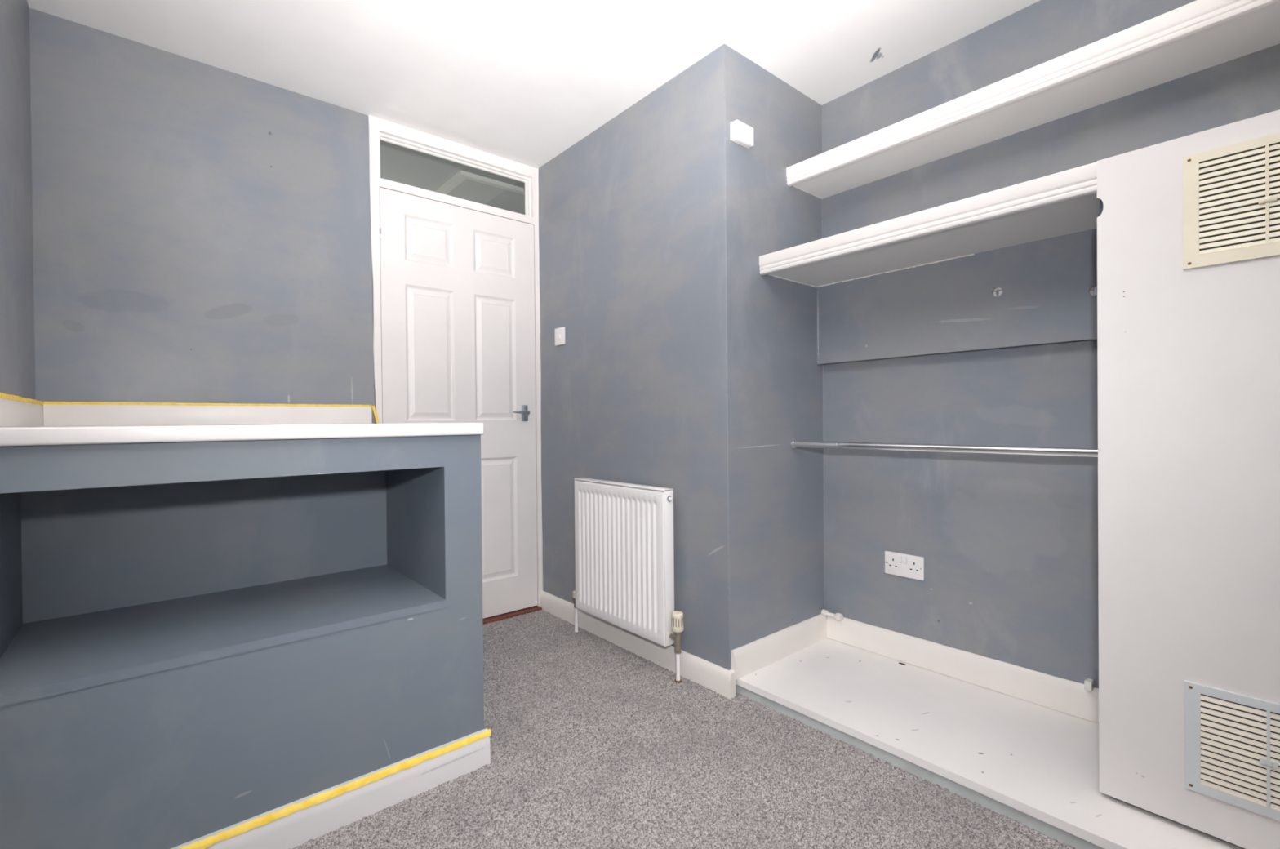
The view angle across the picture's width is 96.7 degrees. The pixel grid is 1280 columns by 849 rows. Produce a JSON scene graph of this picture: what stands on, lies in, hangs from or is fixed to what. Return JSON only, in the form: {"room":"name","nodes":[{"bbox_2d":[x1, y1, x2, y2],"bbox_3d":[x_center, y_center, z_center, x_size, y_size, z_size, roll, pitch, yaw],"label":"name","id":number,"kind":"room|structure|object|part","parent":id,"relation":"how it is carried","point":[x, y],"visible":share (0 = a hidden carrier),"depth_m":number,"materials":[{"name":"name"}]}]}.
{"room":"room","nodes":[
{"label":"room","id":0,"kind":"room"},
{"bbox_2d":[0,0,35,399],"bbox_3d":[-1.407,-0.168,1.130,0.100,2.276,1.644,-1,0,-40],"label":"wall","id":1,"kind":"structure","parent":0,"point":[17,353],"depth_m":1.57,"materials":[{"name":"grey paint"}]},
{"bbox_2d":[29,7,374,423],"bbox_3d":[-1.588,-0.172,2.120,1.108,2.276,0.100,-1,0,-40],"label":"wall","id":2,"kind":"structure","parent":0,"point":[202,231],"depth_m":2.04,"materials":[{"name":"grey paint"}]},
{"bbox_2d":[379,136,527,215],"bbox_3d":[-0.858,-1.174,2.727,0.788,0.267,0.018,-1,0,-40],"label":"window","id":3,"kind":"structure","parent":2,"relation":"in","point":[380,138],"depth_m":2.73,"materials":[{"name":"white paint"}]},
{"bbox_2d":[368,114,542,606],"bbox_3d":[-0.861,-0.183,2.725,0.819,2.276,0.113,-1,0,-40],"label":"door frame","id":4,"kind":"structure","parent":2,"relation":"attached to","point":[378,127],"depth_m":2.65,"materials":[{"name":"white paint"}]},
{"bbox_2d":[379,186,537,618],"bbox_3d":[-0.824,-0.042,2.693,0.756,1.966,0.087,-1,0,-40],"label":"door","id":5,"kind":"structure","parent":2,"relation":"in","point":[457,293],"depth_m":2.75,"materials":[{"name":"white paint"}]},
{"bbox_3d":[-0.967,-0.831,2.600,0.221,0.204,0.030,-1,0,-40],"label":"panel","id":6,"kind":"part","parent":5,"relation":"part of","materials":[{"name":"white paint"}]},
{"bbox_3d":[-0.962,-0.320,2.603,0.221,0.606,0.030,-1,0,-40],"label":"panel","id":7,"kind":"part","parent":5,"relation":"part of","materials":[{"name":"white paint"}]},
{"bbox_3d":[-0.723,-0.835,2.807,0.217,0.204,0.030,-1,0,-40],"label":"panel","id":8,"kind":"part","parent":5,"relation":"part of","materials":[{"name":"white paint"}]},
{"bbox_3d":[-0.718,-0.324,2.811,0.217,0.606,0.030,-1,0,-40],"label":"panel","id":9,"kind":"part","parent":5,"relation":"part of","materials":[{"name":"white paint"}]},
{"bbox_3d":[-0.711,0.464,2.816,0.217,0.602,0.030,-1,0,-40],"label":"panel","id":10,"kind":"part","parent":5,"relation":"part of","materials":[{"name":"white paint"}]},
{"bbox_3d":[-0.592,-0.059,2.845,0.020,0.019,0.094,0,1,44],"label":"lever","id":11,"kind":"part","parent":5,"relation":"part of","materials":[{"name":"metal"}]},
{"bbox_3d":[-0.588,-0.058,2.898,0.036,0.082,0.006,-1,0,-40],"label":"handle plate","id":12,"kind":"part","parent":5,"relation":"part of","materials":[{"name":"metal"}]},
{"bbox_2d":[26,0,1039,191],"bbox_3d":[-0.637,-1.357,1.495,3.800,0.084,5.500,-1,0,-40],"label":"ceiling","id":13,"kind":"structure","parent":0,"point":[524,82],"depth_m":1.99,"materials":[{"name":"white paint"}]},
{"bbox_2d":[435,169,524,214],"bbox_3d":[-0.957,-1.339,3.525,0.655,0.022,0.795,-1,0,-40],"label":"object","id":14,"kind":"object","parent":13,"relation":"attached to","point":[465,185],"visible":0.24,"depth_m":3.27,"materials":[{"name":"glass"}]},
{"bbox_3d":[-0.957,-1.339,3.525,0.655,0.022,0.795,-1,0,-40],"label":"trim","id":15,"kind":"part","parent":14,"relation":"part of","materials":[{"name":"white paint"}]},
{"bbox_3d":[-0.957,-1.346,3.525,0.545,0.007,0.685,-1,0,-40],"label":"panel","id":16,"kind":"part","parent":14,"relation":"part of","materials":[{"name":"glass"}]},
{"bbox_2d":[537,43,825,692],"bbox_3d":[0.128,-0.192,2.743,0.711,2.276,1.378,-1,0,-40],"label":"wall","id":17,"kind":"structure","parent":0,"point":[691,371],"depth_m":2.21,"materials":[{"name":"grey paint"}]},
{"bbox_2d":[555,326,564,346],"bbox_3d":[-0.395,-0.433,2.795,0.012,0.086,0.085,-1,0,-40],"label":"light switch","id":18,"kind":"object","parent":17,"relation":"attached to","point":[559,332],"visible":1,"depth_m":2.79,"materials":[{"name":"white plastic"}]},
{"bbox_2d":[573,477,684,683],"bbox_3d":[-0.064,0.597,2.365,0.090,0.710,0.706,-1,0,-40],"label":"radiator","id":19,"kind":"object","parent":17,"relation":"attached to","point":[624,532],"visible":1,"depth_m":2.28,"materials":[{"name":"white metal"}]},
{"bbox_3d":[-0.100,0.539,2.344,0.010,0.572,0.589,-1,0,-40],"label":"panel","id":20,"kind":"part","parent":19,"relation":"part of","materials":[{"name":"white metal"}]},
{"bbox_3d":[-0.083,0.825,2.356,0.037,0.009,0.590,-1,0,-40],"label":"rail","id":21,"kind":"part","parent":19,"relation":"part of","materials":[{"name":"white metal"}]},
{"bbox_2d":[538,591,733,699],"bbox_3d":[-0.101,0.909,2.468,0.018,0.091,1.294,-1,0,-40],"label":"baseboard","id":22,"kind":"structure","parent":17,"relation":"attached to","point":[715,677],"depth_m":2.30,"materials":[{"name":"white paint"}]},
{"bbox_2d":[729,669,735,697],"bbox_3d":[0.325,0.907,1.993,0.012,0.091,0.018,-1,0,-40],"label":"baseboard","id":23,"kind":"structure","parent":17,"relation":"attached to","point":[731,670],"depth_m":1.99,"materials":[{"name":"white paint"}]},
{"bbox_2d":[729,119,753,148],"bbox_3d":[0.364,-1.032,2.021,0.104,0.068,0.030,-1,0,-40],"label":"sensor box","id":24,"kind":"object","parent":17,"relation":"attached to","point":[741,133],"visible":1,"depth_m":2.00,"materials":[{"name":"white plastic"}]},
{"bbox_2d":[731,613,827,679],"bbox_3d":[0.556,0.842,2.190,0.601,0.102,0.018,-1,0,-40],"label":"baseboard","id":25,"kind":"structure","parent":17,"relation":"attached to","point":[749,658],"depth_m":2.15,"materials":[{"name":"white paint"}]},
{"bbox_2d":[790,439,795,448],"bbox_3d":[0.606,0.077,2.239,0.036,0.036,0.010,-1,0,-40],"label":"bracket","id":26,"kind":"object","parent":17,"relation":"attached to","point":[793,443],"depth_m":2.23,"materials":[{"name":"silver metal"}]},
{"bbox_2d":[790,439,1097,457],"bbox_3d":[0.930,0.076,1.859,0.036,0.036,1.008,-1,0,-40],"label":"rail","id":27,"kind":"object","parent":17,"relation":"attached to","point":[975,449],"visible":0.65,"depth_m":1.77,"materials":[{"name":"silver metal"}]},
{"bbox_2d":[821,0,1279,688],"bbox_3d":[1.591,-0.198,1.497,0.100,2.276,2.416,-1,0,-40],"label":"wall","id":28,"kind":"structure","parent":0,"point":[1007,544],"depth_m":1.91,"materials":[{"name":"grey paint"}]},
{"bbox_2d":[821,608,843,621],"bbox_3d":[0.790,0.784,2.340,0.030,0.030,0.088,-1,0,-40],"label":"pipe stub","id":29,"kind":"object","parent":28,"relation":"attached to","point":[837,616],"visible":1,"depth_m":2.33,"materials":[{"name":"white paint"}]},
{"bbox_2d":[884,551,924,580],"bbox_3d":[0.988,0.528,2.130,0.014,0.086,0.146,-1,0,-40],"label":"double socket","id":30,"kind":"object","parent":28,"relation":"attached to","point":[912,566],"visible":1,"depth_m":2.12,"materials":[{"name":"white plastic"}]},
{"bbox_2d":[759,161,1099,287],"bbox_3d":[0.924,-0.592,1.867,0.426,0.068,0.994,-1,0,-40],"label":"shelf","id":31,"kind":"object","parent":28,"relation":"attached to","point":[1066,202],"visible":0.98,"depth_m":1.71,"materials":[{"name":"white paint"}]},
{"bbox_2d":[816,227,1097,364],"bbox_3d":[1.532,-0.410,1.448,0.049,0.320,2.416,-1,0,-40],"label":"board","id":32,"kind":"object","parent":28,"relation":"attached to","point":[1042,291],"visible":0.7,"depth_m":1.91,"materials":[{"name":"grey paint"}]},
{"bbox_2d":[826,616,1098,724],"bbox_3d":[1.561,0.836,1.459,0.018,0.100,2.398,-1,0,-40],"label":"baseboard","id":33,"kind":"structure","parent":28,"relation":"attached to","point":[1067,696],"depth_m":1.94,"materials":[{"name":"white paint"}]},
{"bbox_2d":[786,0,1279,199],"bbox_3d":[1.449,-0.970,1.379,0.252,0.068,2.417,-1,0,-40],"label":"shelf","id":34,"kind":"object","parent":28,"relation":"attached to","point":[1197,35],"visible":1,"depth_m":1.61,"materials":[{"name":"white paint"}]},
{"bbox_2d":[1084,677,1093,691],"bbox_3d":[1.345,0.777,1.703,0.030,0.032,0.019,-1,0,-40],"label":"clip","id":35,"kind":"object","parent":28,"relation":"attached to","point":[1088,683],"visible":1,"depth_m":1.70,"materials":[{"name":"white paint"}]},
{"bbox_3d":[-0.711,1.018,1.495,3.634,0.088,5.600,-1,0,-40],"label":"floor","id":36,"kind":"structure","parent":0,"visible":0},
{"bbox_2d":[0,434,490,848],"bbox_3d":[-1.162,0.501,1.701,0.998,0.934,1.091,-1,0,-40],"label":"built-in shelf unit","id":37,"kind":"object","parent":36,"relation":"on","point":[199,641],"visible":0.95,"depth_m":1.38,"materials":[{"name":"grey paint"}]},
{"bbox_2d":[0,397,484,446],"bbox_3d":[-1.169,-0.020,1.695,0.990,0.110,1.091,-1,0,-40],"label":"countertop","id":38,"kind":"structure","parent":37,"relation":"on","point":[21,424],"depth_m":1.51,"materials":[{"name":"white paint"}]},
{"bbox_2d":[0,392,44,405],"bbox_3d":[-1.548,-0.067,1.404,0.002,0.014,1.003,-1,0,-40],"label":"tape","id":39,"kind":"object","parent":38,"relation":"attached to","point":[5,396],"visible":1,"depth_m":1.48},
{"bbox_2d":[44,401,371,406],"bbox_3d":[-1.506,-0.073,2.100,0.965,0.009,0.002,-1,0,-40],"label":"tape","id":40,"kind":"object","parent":38,"relation":"attached to","point":[45,402],"visible":1,"depth_m":2.02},
{"bbox_2d":[372,405,378,422],"bbox_3d":[-1.126,-0.044,2.422,0.028,0.074,0.003,-1,0,-40],"label":"tape","id":41,"kind":"object","parent":40,"relation":"hanging from","point":[373,406],"visible":1,"depth_m":2.42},
{"bbox_2d":[179,728,491,848],"bbox_3d":[-0.803,0.881,1.297,0.992,0.018,0.009,-1,0,-40],"label":"tape","id":42,"kind":"object","parent":37,"relation":"attached to","point":[208,842],"visible":1,"depth_m":1.35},
{"bbox_3d":[-0.810,0.921,1.295,0.998,0.094,0.018,-1,0,-40],"label":"skirting","id":43,"kind":"part","parent":37,"relation":"part of","materials":[{"name":"white paint"}]},
{"bbox_2d":[482,605,542,624],"bbox_3d":[-0.836,0.956,2.725,0.770,0.018,0.124,-1,0,-40],"label":"threshold strip","id":44,"kind":"object","parent":36,"relation":"on","point":[532,609],"visible":0.23,"depth_m":2.83,"materials":[{"name":"red wood"}]},
{"bbox_2d":[289,609,1075,848],"bbox_3d":[-0.362,0.967,0.649,2.868,0.006,3.660,-1,0,-40],"label":"carpet","id":45,"kind":"object","parent":36,"relation":"on","point":[595,744],"visible":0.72,"depth_m":1.53,"materials":[{"name":"grey carpet"}]},
{"bbox_2d":[735,637,1244,848],"bbox_3d":[1.340,0.922,1.283,0.585,0.064,2.416,-1,0,-40],"label":"platform","id":46,"kind":"object","parent":36,"relation":"on","point":[1034,766],"visible":0.82,"depth_m":1.63,"materials":[{"name":"white paint"}]},
{"bbox_2d":[1097,109,1279,848],"bbox_3d":[1.408,0.131,1.266,0.387,1.518,0.546,-1,0,-40],"label":"cabinet","id":47,"kind":"object","parent":46,"relation":"on","point":[1188,226],"visible":1,"depth_m":1.23,"materials":[{"name":"white paint"}]},
{"bbox_3d":[1.110,-0.517,1.351,0.004,0.075,0.028,-1,0,-40],"label":"catch plate","id":48,"kind":"part","parent":47,"relation":"part of","materials":[{"name":"silver metal"}]},
{"bbox_2d":[1182,132,1279,269],"bbox_3d":[1.259,-0.458,1.142,0.006,0.242,0.246,-1,0,-40],"label":"ventilation grille","id":49,"kind":"object","parent":47,"relation":"attached to","point":[1231,187],"depth_m":1.18,"materials":[{"name":"beige plastic"}]},
{"bbox_2d":[1184,680,1279,821],"bbox_3d":[1.270,0.676,1.149,0.006,0.233,0.246,-1,0,-40],"label":"ventilation grille","id":50,"kind":"object","parent":47,"relation":"attached to","point":[1232,733],"depth_m":1.19,"materials":[{"name":"grey plastic"}]}
]}

